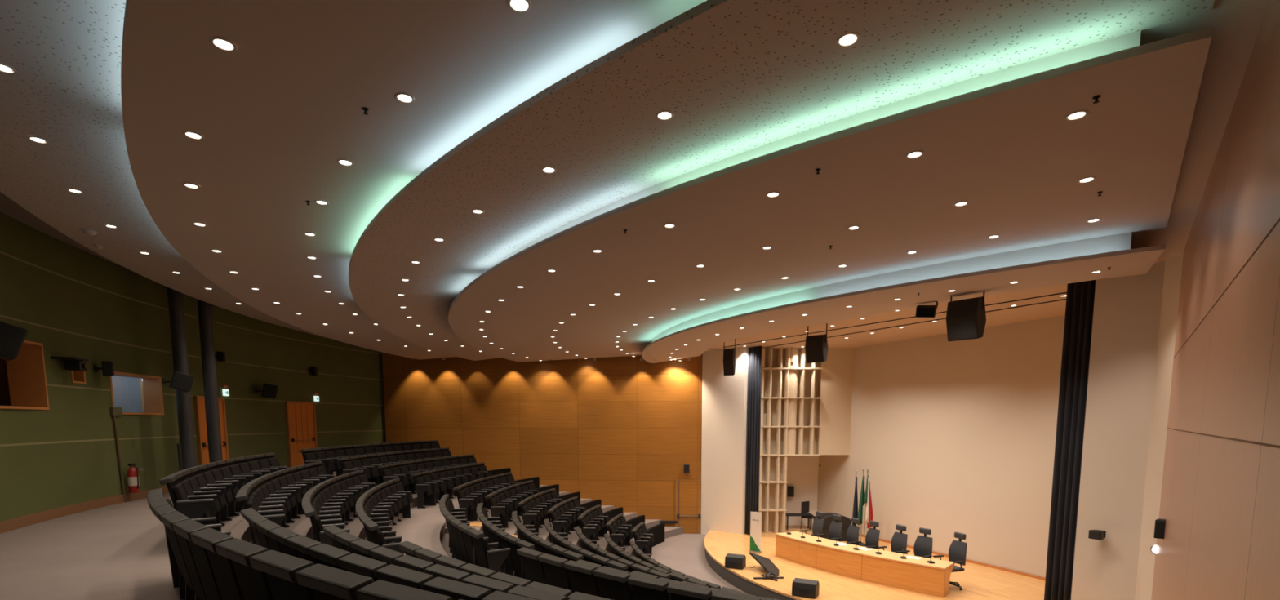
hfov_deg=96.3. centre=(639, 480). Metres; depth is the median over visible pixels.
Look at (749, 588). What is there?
trim
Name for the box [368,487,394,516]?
seat
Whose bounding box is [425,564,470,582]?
seat
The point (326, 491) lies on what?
seat
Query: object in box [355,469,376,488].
seat
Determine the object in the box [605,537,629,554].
seat
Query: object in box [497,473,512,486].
seat
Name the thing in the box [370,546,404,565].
seat
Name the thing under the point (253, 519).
seat
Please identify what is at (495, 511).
seat
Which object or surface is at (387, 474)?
seat
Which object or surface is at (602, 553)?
seat
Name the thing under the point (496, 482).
seat
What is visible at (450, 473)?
seat
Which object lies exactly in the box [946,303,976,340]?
grille
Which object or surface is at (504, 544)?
seat
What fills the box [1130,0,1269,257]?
ceiling
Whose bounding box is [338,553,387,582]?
seat
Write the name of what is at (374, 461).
seat
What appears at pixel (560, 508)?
seat
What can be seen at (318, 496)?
seat
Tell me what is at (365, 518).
seat
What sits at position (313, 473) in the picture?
seat
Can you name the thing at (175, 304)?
column
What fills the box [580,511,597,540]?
seat
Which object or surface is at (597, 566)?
seat
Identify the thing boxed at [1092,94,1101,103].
sprinkler head
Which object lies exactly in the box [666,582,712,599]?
seat
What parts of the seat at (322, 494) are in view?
rail, backrest, armrest, panel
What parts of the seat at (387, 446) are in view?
rail, backrest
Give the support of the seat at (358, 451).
on the floor
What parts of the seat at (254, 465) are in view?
rail, backrest, armrest, panel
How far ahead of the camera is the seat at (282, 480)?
10.45 m
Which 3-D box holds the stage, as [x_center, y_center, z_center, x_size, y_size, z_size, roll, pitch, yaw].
[6.087,2.381,14.899,6.915,0.050,15.026,-2,6,-22]
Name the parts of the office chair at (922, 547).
backrest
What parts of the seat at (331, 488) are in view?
rail, backrest, panel, armrest, seat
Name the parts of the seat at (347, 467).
rail, backrest, panel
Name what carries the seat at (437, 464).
on the floor
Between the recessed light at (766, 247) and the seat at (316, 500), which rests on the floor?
the seat at (316, 500)
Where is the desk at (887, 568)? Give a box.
[775,531,955,597]
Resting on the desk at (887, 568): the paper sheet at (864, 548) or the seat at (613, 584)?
the paper sheet at (864, 548)
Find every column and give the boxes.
[166,286,195,470]
[196,298,222,462]
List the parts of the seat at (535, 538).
rail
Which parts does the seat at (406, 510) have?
rail, backrest, panel, seat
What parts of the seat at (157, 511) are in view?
rail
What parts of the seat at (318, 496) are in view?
rail, backrest, panel, armrest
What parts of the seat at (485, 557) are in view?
rail, panel, backrest, seat, panel, armrest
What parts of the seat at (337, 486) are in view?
rail, backrest, armrest, panel, seat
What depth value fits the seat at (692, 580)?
10.37 m
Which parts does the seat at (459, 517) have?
rail, panel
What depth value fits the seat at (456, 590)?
3.21 m
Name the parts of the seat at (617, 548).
rail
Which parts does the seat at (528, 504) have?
backrest, panel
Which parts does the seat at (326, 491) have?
rail, backrest, panel, armrest, seat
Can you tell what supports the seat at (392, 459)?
on the floor
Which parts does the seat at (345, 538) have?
rail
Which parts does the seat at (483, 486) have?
backrest, panel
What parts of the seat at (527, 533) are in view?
rail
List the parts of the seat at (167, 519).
rail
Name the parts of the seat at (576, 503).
backrest, panel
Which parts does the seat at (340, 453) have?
rail, panel, backrest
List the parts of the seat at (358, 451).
rail, backrest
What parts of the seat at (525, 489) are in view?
backrest, panel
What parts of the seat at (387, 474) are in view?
rail, backrest, panel, panel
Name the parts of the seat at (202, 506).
rail, backrest, panel, armrest, armrest, panel, seat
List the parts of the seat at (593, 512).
backrest, panel, seat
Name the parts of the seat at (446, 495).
backrest, panel, armrest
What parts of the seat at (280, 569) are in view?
rail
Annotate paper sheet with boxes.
[857,546,872,550]
[906,555,921,559]
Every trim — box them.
[705,549,795,599]
[1166,427,1279,448]
[1173,217,1279,358]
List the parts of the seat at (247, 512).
rail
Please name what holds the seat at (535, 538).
on the floor
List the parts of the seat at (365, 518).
rail, panel, armrest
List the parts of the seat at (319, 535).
rail, backrest, panel, armrest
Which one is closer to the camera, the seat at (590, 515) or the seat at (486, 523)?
the seat at (486, 523)
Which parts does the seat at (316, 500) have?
rail, backrest, panel, armrest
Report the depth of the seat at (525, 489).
17.82 m
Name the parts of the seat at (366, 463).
rail, backrest, panel, seat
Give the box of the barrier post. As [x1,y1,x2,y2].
[176,443,182,471]
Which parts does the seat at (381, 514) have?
rail, backrest, panel, armrest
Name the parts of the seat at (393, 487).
rail, backrest, panel, armrest, seat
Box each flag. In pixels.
[852,469,857,524]
[857,468,865,544]
[858,468,872,546]
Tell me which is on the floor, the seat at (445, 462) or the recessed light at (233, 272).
the seat at (445, 462)
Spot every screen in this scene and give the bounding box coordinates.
[749,552,783,581]
[758,347,822,533]
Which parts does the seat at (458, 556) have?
rail, panel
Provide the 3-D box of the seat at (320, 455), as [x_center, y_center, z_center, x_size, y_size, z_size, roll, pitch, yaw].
[-8.077,-0.359,14.669,0.508,0.928,0.510,0,6,-3]
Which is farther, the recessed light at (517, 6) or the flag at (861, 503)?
the flag at (861, 503)
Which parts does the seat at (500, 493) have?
backrest, panel, seat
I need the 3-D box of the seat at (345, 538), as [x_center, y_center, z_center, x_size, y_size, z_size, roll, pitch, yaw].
[-2.847,1.015,6.053,0.508,0.928,0.510,-5,8,-43]
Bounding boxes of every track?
[723,292,1066,347]
[761,298,1066,348]
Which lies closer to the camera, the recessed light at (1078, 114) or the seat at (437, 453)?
the recessed light at (1078, 114)
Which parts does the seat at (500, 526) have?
rail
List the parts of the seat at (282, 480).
rail, backrest, panel, armrest, seat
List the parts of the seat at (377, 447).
rail, backrest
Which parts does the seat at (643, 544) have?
rail, backrest, panel, seat, panel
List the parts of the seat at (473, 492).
backrest, panel, seat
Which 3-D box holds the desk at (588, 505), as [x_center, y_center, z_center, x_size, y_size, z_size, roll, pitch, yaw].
[-1.689,1.057,19.190,0.132,0.620,1.598,2,6,21]
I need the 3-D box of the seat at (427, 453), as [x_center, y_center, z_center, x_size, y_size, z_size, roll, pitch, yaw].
[-6.946,-0.560,19.045,0.508,0.928,0.510,1,6,14]
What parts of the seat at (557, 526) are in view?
rail, backrest, panel, armrest, seat, panel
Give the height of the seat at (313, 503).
0.928 m
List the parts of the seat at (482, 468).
backrest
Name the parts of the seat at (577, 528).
rail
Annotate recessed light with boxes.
[0,62,17,74]
[26,135,48,143]
[66,188,83,193]
[104,224,117,228]
[138,251,150,254]
[182,130,204,139]
[182,182,199,188]
[192,222,207,226]
[209,36,237,51]
[210,248,222,253]
[228,271,239,273]
[303,232,315,235]
[306,256,316,258]
[314,200,328,204]
[337,159,353,165]
[394,92,414,103]
[410,261,420,263]
[433,237,444,241]
[471,208,484,213]
[506,0,531,13]
[541,166,555,173]
[546,269,556,271]
[591,248,602,253]
[655,110,673,119]
[663,223,675,227]
[695,264,705,267]
[761,245,772,249]
[765,191,780,197]
[835,31,860,47]
[837,264,847,267]
[847,225,860,230]
[905,150,924,158]
[906,250,917,253]
[953,200,968,206]
[987,235,999,238]
[1064,110,1088,120]
[1077,176,1096,182]
[1086,217,1101,222]
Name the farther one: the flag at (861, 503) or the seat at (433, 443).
the seat at (433, 443)
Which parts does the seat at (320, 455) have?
rail, backrest, panel, seat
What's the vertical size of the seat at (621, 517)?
0.928 m
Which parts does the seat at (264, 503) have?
rail, backrest, armrest, panel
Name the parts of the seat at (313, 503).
rail, backrest, armrest, panel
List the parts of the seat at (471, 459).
backrest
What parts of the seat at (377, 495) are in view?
rail, backrest, panel, armrest, seat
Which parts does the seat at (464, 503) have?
rail, backrest, panel, seat, panel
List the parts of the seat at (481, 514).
rail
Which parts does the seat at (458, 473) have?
backrest, panel, seat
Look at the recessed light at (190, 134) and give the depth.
4.53 m
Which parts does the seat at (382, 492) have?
rail, backrest, panel, armrest, seat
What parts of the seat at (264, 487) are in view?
rail, backrest, panel, armrest, seat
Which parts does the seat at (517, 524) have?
rail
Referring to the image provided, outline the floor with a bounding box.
[0,471,746,599]
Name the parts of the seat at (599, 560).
rail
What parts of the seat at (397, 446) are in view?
backrest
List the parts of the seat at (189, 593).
rail, panel, armrest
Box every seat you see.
[146,488,216,587]
[146,493,222,599]
[148,498,231,599]
[152,504,243,599]
[159,475,216,524]
[160,511,207,599]
[166,471,217,511]
[172,519,222,599]
[173,469,221,513]
[183,466,226,508]
[190,528,243,599]
[191,464,233,525]
[200,462,239,521]
[215,460,246,516]
[215,537,273,599]
[224,457,253,511]
[234,456,262,507]
[235,491,284,544]
[237,487,283,515]
[240,484,284,511]
[240,507,305,546]
[244,455,271,475]
[244,480,284,514]
[246,513,270,550]
[248,478,288,515]
[248,550,315,599]
[253,453,279,472]
[255,475,291,511]
[255,520,281,552]
[261,472,297,528]
[264,452,288,470]
[268,526,298,557]
[270,470,302,523]
[278,468,306,519]
[285,534,321,564]
[288,466,313,515]
[294,464,319,486]
[295,564,373,599]
[298,448,330,475]
[301,497,342,524]
[301,502,345,528]
[302,494,340,519]
[302,506,350,546]
[303,491,340,515]
[304,462,327,483]
[306,488,341,511]
[308,543,351,572]
[311,447,335,471]
[311,484,342,518]
[312,461,334,479]
[314,482,346,515]
[320,480,350,511]
[321,446,342,475]
[323,524,344,550]
[326,477,355,524]
[332,445,346,476]
[332,475,359,521]
[334,531,359,555]
[337,457,366,474]
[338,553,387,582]
[340,473,364,517]
[342,444,357,457]
[345,471,369,493]
[349,455,371,479]
[350,538,379,560]
[351,444,364,455]
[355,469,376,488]
[355,499,388,522]
[355,502,389,526]
[355,506,391,541]
[356,511,396,541]
[356,579,452,599]
[357,496,388,517]
[358,454,379,482]
[359,515,402,543]
[360,493,389,513]
[361,443,374,454]
[363,489,391,520]
[364,520,404,554]
[367,453,382,485]
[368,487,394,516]
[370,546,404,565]
[371,443,384,453]
[372,484,398,528]
[375,564,433,590]
[376,453,391,484]
[377,464,404,491]
[377,482,403,524]
[381,442,393,453]
[383,480,408,521]
[385,452,399,463]
[388,462,408,485]
[390,478,413,518]
[391,441,403,452]
[394,451,407,462]
[395,555,434,573]
[396,462,414,491]
[398,541,422,559]
[400,441,412,451]
[403,450,416,461]
[405,460,422,493]
[409,440,422,450]
[410,472,436,508]
[412,449,425,460]
[413,459,427,472]
[414,547,442,564]
[418,440,431,449]
[421,471,439,505]
[422,448,433,458]
[422,458,435,471]
[422,576,491,599]
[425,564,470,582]
[428,440,439,448]
[428,469,447,502]
[431,448,442,457]
[431,457,443,469]
[435,467,454,500]
[435,555,466,570]
[439,456,451,467]
[439,499,465,547]
[439,502,466,552]
[440,447,451,457]
[440,497,465,515]
[440,506,470,558]
[441,493,466,511]
[441,510,474,560]
[444,466,461,498]
[444,514,468,564]
[448,455,459,466]
[450,518,488,563]
[451,465,468,496]
[453,485,477,523]
[457,454,468,465]
[457,483,479,520]
[457,523,498,564]
[459,464,476,481]
[459,563,496,577]
[462,573,514,592]
[464,481,484,517]
[465,453,476,464]
[466,528,510,573]
[467,463,484,479]
[468,480,488,502]
[475,462,492,477]
[476,478,493,511]
[476,502,500,537]
[476,506,500,524]
[476,509,502,531]
[477,512,505,537]
[479,516,509,542]
[481,591,537,599]
[483,476,499,509]
[483,520,505,573]
[484,493,507,528]
[488,524,514,576]
[489,475,506,488]
[489,572,530,586]
[490,491,509,528]
[495,488,514,524]
[495,529,522,577]
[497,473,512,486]
[501,487,518,521]
[504,471,519,484]
[504,534,543,576]
[506,484,523,518]
[506,585,566,599]
[511,483,528,515]
[511,511,533,537]
[511,514,535,533]
[512,517,538,539]
[514,521,542,540]
[515,539,543,578]
[516,546,546,584]
[517,501,538,534]
[518,525,528,542]
[519,481,534,497]
[521,498,540,524]
[523,529,535,550]
[524,581,572,599]
[525,480,541,493]
[525,496,543,519]
[529,534,543,552]
[531,493,548,528]
[534,492,552,524]
[537,553,572,591]
[538,539,554,555]
[542,489,557,522]
[543,518,565,542]
[544,522,568,542]
[546,525,571,544]
[547,507,568,540]
[548,488,563,503]
[549,529,558,546]
[550,544,567,559]
[551,505,568,533]
[553,534,564,547]
[554,502,573,525]
[560,500,577,533]
[560,538,572,551]
[563,550,583,561]
[564,498,581,531]
[564,560,600,596]
[567,591,612,599]
[568,543,582,553]
[568,597,582,599]
[569,496,586,528]
[574,526,596,547]
[576,529,599,549]
[576,559,602,568]
[577,515,596,544]
[578,533,604,550]
[578,549,595,563]
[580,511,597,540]
[582,537,591,552]
[583,509,600,532]
[587,506,605,540]
[587,542,599,555]
[591,554,630,573]
[593,567,633,599]
[594,504,609,537]
[595,547,608,558]
[602,565,629,573]
[604,533,625,552]
[604,552,620,561]
[605,521,624,546]
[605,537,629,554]
[606,560,629,572]
[608,518,625,546]
[608,541,617,555]
[611,515,629,537]
[613,546,623,558]
[617,513,632,546]
[617,558,634,573]
[620,551,631,561]
[627,574,671,599]
[628,555,642,564]
[629,540,650,557]
[629,570,657,578]
[630,573,660,580]
[631,527,648,554]
[631,544,654,559]
[631,563,650,573]
[633,524,650,552]
[635,548,644,560]
[637,521,653,555]
[639,560,655,569]
[640,553,651,563]
[648,558,660,566]
[648,568,670,578]
[652,566,671,579]
[657,564,671,570]
[658,577,687,584]
[663,579,695,586]
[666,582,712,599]
[668,572,688,582]
[669,568,685,575]
[682,581,708,587]
[684,574,702,581]
[686,577,708,586]
[688,583,719,591]
[702,580,720,588]
[711,587,738,593]
[711,591,760,599]
[719,586,742,592]
[722,591,756,597]
[729,590,755,596]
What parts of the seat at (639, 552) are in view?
rail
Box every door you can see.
[193,395,229,465]
[284,400,317,467]
[675,480,701,533]
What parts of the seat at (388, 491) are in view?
rail, backrest, panel, armrest, seat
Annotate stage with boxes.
[703,525,1044,599]
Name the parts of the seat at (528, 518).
rail, backrest, panel, armrest, seat, panel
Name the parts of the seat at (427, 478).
backrest, panel, seat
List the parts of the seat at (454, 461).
backrest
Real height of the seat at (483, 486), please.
0.928 m
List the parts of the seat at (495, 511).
rail, backrest, panel, armrest, seat, panel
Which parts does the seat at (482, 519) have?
rail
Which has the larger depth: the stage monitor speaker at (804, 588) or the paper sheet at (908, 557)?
the paper sheet at (908, 557)
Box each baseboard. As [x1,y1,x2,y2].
[0,486,168,533]
[858,533,1045,580]
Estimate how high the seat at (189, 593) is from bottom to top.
0.928 m
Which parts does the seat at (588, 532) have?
rail, backrest, panel, armrest, seat, panel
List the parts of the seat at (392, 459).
rail, backrest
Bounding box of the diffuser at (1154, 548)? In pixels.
[1151,546,1157,553]
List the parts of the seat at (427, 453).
backrest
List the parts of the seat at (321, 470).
rail, backrest, armrest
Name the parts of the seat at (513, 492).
backrest, panel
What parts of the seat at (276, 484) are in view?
rail, backrest, armrest, panel, seat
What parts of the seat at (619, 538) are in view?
rail, backrest, panel, armrest, seat, panel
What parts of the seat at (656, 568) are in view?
rail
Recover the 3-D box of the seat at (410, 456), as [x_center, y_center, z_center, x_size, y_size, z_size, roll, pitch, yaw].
[-7.151,-0.461,18.074,0.508,0.928,0.510,1,6,10]
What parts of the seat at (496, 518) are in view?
backrest, panel, armrest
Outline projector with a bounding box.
[50,356,88,371]
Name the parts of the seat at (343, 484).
rail, backrest, panel, armrest, seat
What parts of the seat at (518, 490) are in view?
backrest, panel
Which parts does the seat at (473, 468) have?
backrest, seat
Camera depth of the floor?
7.93 m
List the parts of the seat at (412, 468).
backrest, panel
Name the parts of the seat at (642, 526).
backrest, panel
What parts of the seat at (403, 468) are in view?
backrest, panel, seat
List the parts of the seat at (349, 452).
rail, backrest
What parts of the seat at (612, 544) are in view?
rail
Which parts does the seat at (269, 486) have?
rail, backrest, panel, armrest, seat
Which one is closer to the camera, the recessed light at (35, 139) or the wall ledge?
the recessed light at (35, 139)
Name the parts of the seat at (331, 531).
rail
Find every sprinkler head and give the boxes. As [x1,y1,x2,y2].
[362,106,368,115]
[815,168,820,174]
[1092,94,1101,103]
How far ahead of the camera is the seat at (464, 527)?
9.16 m
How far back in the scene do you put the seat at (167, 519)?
4.16 m
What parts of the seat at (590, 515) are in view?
backrest, seat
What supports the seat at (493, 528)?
on the floor
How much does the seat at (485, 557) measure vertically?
0.928 m
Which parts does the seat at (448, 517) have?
rail, panel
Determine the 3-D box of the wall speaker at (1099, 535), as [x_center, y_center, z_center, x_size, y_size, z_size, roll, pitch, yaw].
[7.754,0.923,9.697,0.242,0.150,0.185,-3,6,-24]
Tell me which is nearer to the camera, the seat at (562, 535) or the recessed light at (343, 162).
the recessed light at (343, 162)
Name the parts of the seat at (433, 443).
backrest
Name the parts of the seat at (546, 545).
rail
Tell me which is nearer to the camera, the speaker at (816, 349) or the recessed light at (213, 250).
the recessed light at (213, 250)
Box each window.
[0,339,49,409]
[71,370,85,383]
[109,371,164,414]
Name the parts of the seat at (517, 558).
rail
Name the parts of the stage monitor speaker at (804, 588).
handle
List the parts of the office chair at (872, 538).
backrest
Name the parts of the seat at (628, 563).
rail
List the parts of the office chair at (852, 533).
backrest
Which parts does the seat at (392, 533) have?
rail, armrest, panel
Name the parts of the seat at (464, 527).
rail, panel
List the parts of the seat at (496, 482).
backrest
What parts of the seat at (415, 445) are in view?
rail, backrest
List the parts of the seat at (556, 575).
rail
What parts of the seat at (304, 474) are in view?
rail, backrest, panel, armrest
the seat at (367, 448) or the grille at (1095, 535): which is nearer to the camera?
the grille at (1095, 535)
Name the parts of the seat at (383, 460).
rail, panel, backrest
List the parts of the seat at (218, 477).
rail, backrest, armrest, panel, seat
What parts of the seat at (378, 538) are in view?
rail, backrest, armrest, panel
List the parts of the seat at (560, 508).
backrest, panel, seat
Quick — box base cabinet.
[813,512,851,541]
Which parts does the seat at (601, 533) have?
backrest, panel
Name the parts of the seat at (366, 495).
rail, backrest, panel, armrest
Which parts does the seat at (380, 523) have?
rail, armrest, panel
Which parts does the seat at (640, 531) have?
backrest, panel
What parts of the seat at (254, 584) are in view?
rail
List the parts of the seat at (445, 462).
backrest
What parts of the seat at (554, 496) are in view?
backrest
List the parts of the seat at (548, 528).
rail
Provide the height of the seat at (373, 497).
0.928 m
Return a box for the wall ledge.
[659,520,677,523]
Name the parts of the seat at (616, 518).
backrest, seat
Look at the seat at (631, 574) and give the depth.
7.09 m
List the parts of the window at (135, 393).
pane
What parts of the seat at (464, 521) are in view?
rail, panel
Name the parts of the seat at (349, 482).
rail, backrest, panel, armrest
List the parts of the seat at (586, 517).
backrest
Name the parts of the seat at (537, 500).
backrest, panel, seat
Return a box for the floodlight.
[915,301,937,317]
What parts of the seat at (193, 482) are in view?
rail, backrest, panel, armrest, seat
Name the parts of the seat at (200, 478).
rail, backrest, panel, armrest, seat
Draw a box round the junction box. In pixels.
[110,407,122,415]
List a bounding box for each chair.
[799,511,823,537]
[800,501,815,530]
[816,514,842,542]
[839,517,859,545]
[853,520,879,549]
[876,524,907,554]
[903,527,932,558]
[933,532,967,590]
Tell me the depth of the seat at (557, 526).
15.44 m
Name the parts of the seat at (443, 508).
rail, panel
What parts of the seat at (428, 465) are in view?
backrest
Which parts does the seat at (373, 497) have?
rail, backrest, armrest, panel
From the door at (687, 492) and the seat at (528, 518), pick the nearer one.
the seat at (528, 518)
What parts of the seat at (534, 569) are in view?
rail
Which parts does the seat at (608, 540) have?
rail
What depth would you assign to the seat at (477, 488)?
15.97 m
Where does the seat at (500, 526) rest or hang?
on the floor
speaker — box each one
[0,320,27,360]
[93,360,114,376]
[161,371,194,392]
[214,351,226,361]
[254,383,278,399]
[309,366,317,376]
[684,463,688,472]
[723,338,735,375]
[724,553,746,569]
[787,485,794,497]
[791,577,819,599]
[804,323,828,363]
[946,291,986,341]
[1088,529,1106,540]
[1153,518,1165,538]
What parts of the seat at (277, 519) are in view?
rail, backrest, panel, panel, armrest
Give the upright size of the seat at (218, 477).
0.928 m
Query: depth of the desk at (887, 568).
13.91 m
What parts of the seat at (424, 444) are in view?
backrest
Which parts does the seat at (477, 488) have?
backrest, panel, seat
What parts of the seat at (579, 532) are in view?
rail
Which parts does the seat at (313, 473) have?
rail, backrest, armrest, panel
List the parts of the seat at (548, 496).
backrest, panel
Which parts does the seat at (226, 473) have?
rail, backrest, armrest, panel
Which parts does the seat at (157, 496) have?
rail, panel, armrest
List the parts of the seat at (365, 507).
rail, backrest, armrest, panel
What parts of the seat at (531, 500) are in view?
backrest, panel, seat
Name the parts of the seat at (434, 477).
backrest, panel, seat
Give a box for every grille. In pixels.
[14,331,27,359]
[222,351,226,361]
[723,352,733,374]
[805,338,822,362]
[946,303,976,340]
[1088,530,1100,539]
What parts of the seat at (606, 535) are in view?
rail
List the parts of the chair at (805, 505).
backrest, seat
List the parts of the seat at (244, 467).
rail, backrest, armrest, panel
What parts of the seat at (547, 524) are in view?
rail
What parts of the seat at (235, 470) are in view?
rail, backrest, armrest, panel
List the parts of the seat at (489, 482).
backrest, panel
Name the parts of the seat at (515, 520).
rail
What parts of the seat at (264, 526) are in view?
rail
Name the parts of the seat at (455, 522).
rail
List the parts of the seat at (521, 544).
panel, rail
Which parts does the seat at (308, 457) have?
rail, backrest, armrest, panel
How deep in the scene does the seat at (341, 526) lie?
8.07 m
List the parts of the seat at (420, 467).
rail, backrest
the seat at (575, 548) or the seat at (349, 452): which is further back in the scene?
the seat at (349, 452)
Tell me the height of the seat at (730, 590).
0.928 m
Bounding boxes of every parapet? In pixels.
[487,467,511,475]
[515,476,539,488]
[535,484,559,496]
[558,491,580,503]
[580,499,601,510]
[603,506,622,531]
[626,515,644,539]
[647,523,664,546]
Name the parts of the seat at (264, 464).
rail, backrest, armrest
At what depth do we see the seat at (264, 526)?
5.16 m
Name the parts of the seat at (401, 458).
backrest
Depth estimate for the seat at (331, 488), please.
11.18 m
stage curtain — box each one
[744,346,762,535]
[1044,280,1096,599]
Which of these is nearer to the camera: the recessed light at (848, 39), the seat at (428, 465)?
the recessed light at (848, 39)
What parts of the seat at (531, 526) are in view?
panel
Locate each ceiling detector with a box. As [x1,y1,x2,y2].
[80,228,97,235]
[92,244,103,249]
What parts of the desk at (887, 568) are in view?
panel, panel, panel, panel, panel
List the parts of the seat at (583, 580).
rail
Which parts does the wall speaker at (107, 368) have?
mounting plate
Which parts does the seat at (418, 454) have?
backrest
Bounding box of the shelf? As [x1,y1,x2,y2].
[50,356,88,361]
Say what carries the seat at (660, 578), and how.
on the floor
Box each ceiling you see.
[0,0,329,338]
[120,0,706,359]
[348,0,1213,362]
[641,231,1165,363]
[710,256,1170,349]
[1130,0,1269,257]
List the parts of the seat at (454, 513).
backrest, panel, armrest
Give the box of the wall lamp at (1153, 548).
[1150,544,1157,555]
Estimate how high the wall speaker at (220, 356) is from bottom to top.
0.240 m
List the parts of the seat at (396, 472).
rail, backrest, panel, seat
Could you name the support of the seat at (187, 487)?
on the floor
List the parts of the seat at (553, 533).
rail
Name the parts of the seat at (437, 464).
backrest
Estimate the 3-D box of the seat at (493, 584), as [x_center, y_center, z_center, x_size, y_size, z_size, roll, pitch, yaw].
[-0.986,1.184,4.407,0.510,0.928,0.508,4,7,36]
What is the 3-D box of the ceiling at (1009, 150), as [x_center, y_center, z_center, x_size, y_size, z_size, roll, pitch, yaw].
[-0.830,-3.466,11.770,9.273,0.280,20.570,-3,6,-24]
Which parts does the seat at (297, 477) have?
rail, backrest, armrest, panel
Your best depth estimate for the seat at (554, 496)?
18.16 m
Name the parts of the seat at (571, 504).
backrest, panel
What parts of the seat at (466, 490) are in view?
backrest, panel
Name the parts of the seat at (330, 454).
rail, backrest, panel, seat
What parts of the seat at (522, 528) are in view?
rail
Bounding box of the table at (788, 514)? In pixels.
[785,512,813,529]
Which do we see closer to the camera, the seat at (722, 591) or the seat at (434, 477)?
the seat at (722, 591)
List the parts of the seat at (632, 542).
rail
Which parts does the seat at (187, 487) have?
rail, backrest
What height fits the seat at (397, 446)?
0.928 m
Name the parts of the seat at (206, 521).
rail, backrest, panel, armrest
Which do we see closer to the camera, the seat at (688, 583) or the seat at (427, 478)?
the seat at (688, 583)
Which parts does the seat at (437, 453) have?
backrest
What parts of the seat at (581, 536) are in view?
rail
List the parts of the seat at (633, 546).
rail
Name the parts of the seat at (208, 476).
rail, backrest, armrest, panel, seat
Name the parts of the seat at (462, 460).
backrest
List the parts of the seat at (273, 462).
rail, backrest, armrest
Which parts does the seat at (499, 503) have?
backrest, panel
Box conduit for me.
[112,415,126,501]
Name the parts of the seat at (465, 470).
backrest, panel, seat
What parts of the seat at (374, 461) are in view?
rail, backrest, panel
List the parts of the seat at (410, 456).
backrest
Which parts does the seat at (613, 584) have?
rail, backrest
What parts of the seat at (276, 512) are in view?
rail, backrest, panel, armrest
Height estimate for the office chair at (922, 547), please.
1.274 m
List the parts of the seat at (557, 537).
rail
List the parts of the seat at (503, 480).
backrest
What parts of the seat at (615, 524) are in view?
backrest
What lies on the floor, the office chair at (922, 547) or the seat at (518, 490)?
the seat at (518, 490)
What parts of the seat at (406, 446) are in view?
backrest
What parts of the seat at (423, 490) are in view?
rail, backrest, panel, armrest, seat, panel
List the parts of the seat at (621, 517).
backrest, panel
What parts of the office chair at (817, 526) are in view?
backrest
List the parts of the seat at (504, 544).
rail, panel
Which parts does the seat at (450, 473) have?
backrest, panel, seat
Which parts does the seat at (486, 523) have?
rail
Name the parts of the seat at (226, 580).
rail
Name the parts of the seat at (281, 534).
rail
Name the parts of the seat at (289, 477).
rail, backrest, panel, armrest, seat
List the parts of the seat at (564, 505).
backrest, panel, seat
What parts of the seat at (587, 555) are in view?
rail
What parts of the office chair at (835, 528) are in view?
backrest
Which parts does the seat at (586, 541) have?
rail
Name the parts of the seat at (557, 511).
backrest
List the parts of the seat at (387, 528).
rail, panel, armrest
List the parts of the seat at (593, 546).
rail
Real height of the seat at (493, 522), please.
0.928 m
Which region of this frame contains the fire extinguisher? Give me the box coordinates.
[127,463,143,493]
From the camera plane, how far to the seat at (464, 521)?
11.32 m
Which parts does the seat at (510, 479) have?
backrest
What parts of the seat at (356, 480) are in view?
rail, backrest, armrest, panel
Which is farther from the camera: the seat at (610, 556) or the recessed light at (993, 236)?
the seat at (610, 556)
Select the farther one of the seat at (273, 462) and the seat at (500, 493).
the seat at (500, 493)
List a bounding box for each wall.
[0,212,386,521]
[382,352,702,526]
[700,346,751,534]
[786,455,818,525]
[795,349,818,453]
[815,347,853,454]
[817,315,1065,577]
[1071,251,1183,599]
[1151,0,1279,599]
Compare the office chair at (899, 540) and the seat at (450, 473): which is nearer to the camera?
the office chair at (899, 540)
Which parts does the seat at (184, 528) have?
rail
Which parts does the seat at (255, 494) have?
rail, backrest, panel, armrest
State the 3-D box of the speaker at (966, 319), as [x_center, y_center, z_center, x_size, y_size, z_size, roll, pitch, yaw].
[5.721,-2.896,10.055,0.465,0.886,0.550,-5,8,-40]
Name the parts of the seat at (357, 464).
rail, backrest, seat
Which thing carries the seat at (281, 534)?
on the floor
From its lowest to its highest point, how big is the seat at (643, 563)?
0.928 m
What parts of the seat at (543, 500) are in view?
backrest, panel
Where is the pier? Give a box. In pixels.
[761,349,785,530]
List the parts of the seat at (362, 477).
rail, backrest, panel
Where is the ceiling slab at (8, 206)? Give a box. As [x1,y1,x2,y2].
[0,191,119,265]
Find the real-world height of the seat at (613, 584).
0.928 m
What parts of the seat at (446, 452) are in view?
backrest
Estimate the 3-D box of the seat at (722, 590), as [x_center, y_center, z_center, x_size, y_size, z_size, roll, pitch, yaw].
[1.320,2.017,8.303,0.510,0.928,0.508,5,8,39]
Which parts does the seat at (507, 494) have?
backrest, panel, seat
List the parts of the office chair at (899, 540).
armrest, backrest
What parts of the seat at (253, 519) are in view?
rail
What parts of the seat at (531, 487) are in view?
backrest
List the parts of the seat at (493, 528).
rail, panel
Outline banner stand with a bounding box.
[748,511,762,553]
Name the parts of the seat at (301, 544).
rail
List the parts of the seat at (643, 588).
rail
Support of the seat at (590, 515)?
on the floor
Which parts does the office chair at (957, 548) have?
armrest, leg, backrest, seat, armrest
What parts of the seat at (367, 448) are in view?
rail, backrest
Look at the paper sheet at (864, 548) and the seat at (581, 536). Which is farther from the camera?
the paper sheet at (864, 548)
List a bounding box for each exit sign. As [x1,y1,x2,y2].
[222,384,229,395]
[313,392,319,401]
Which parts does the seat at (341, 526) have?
rail, armrest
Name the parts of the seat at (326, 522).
rail, backrest, panel, armrest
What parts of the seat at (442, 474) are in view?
backrest, panel, seat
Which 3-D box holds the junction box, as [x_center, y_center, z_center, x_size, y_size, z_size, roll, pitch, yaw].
[-10.246,-1.344,11.221,0.050,0.160,0.280,-1,6,-13]

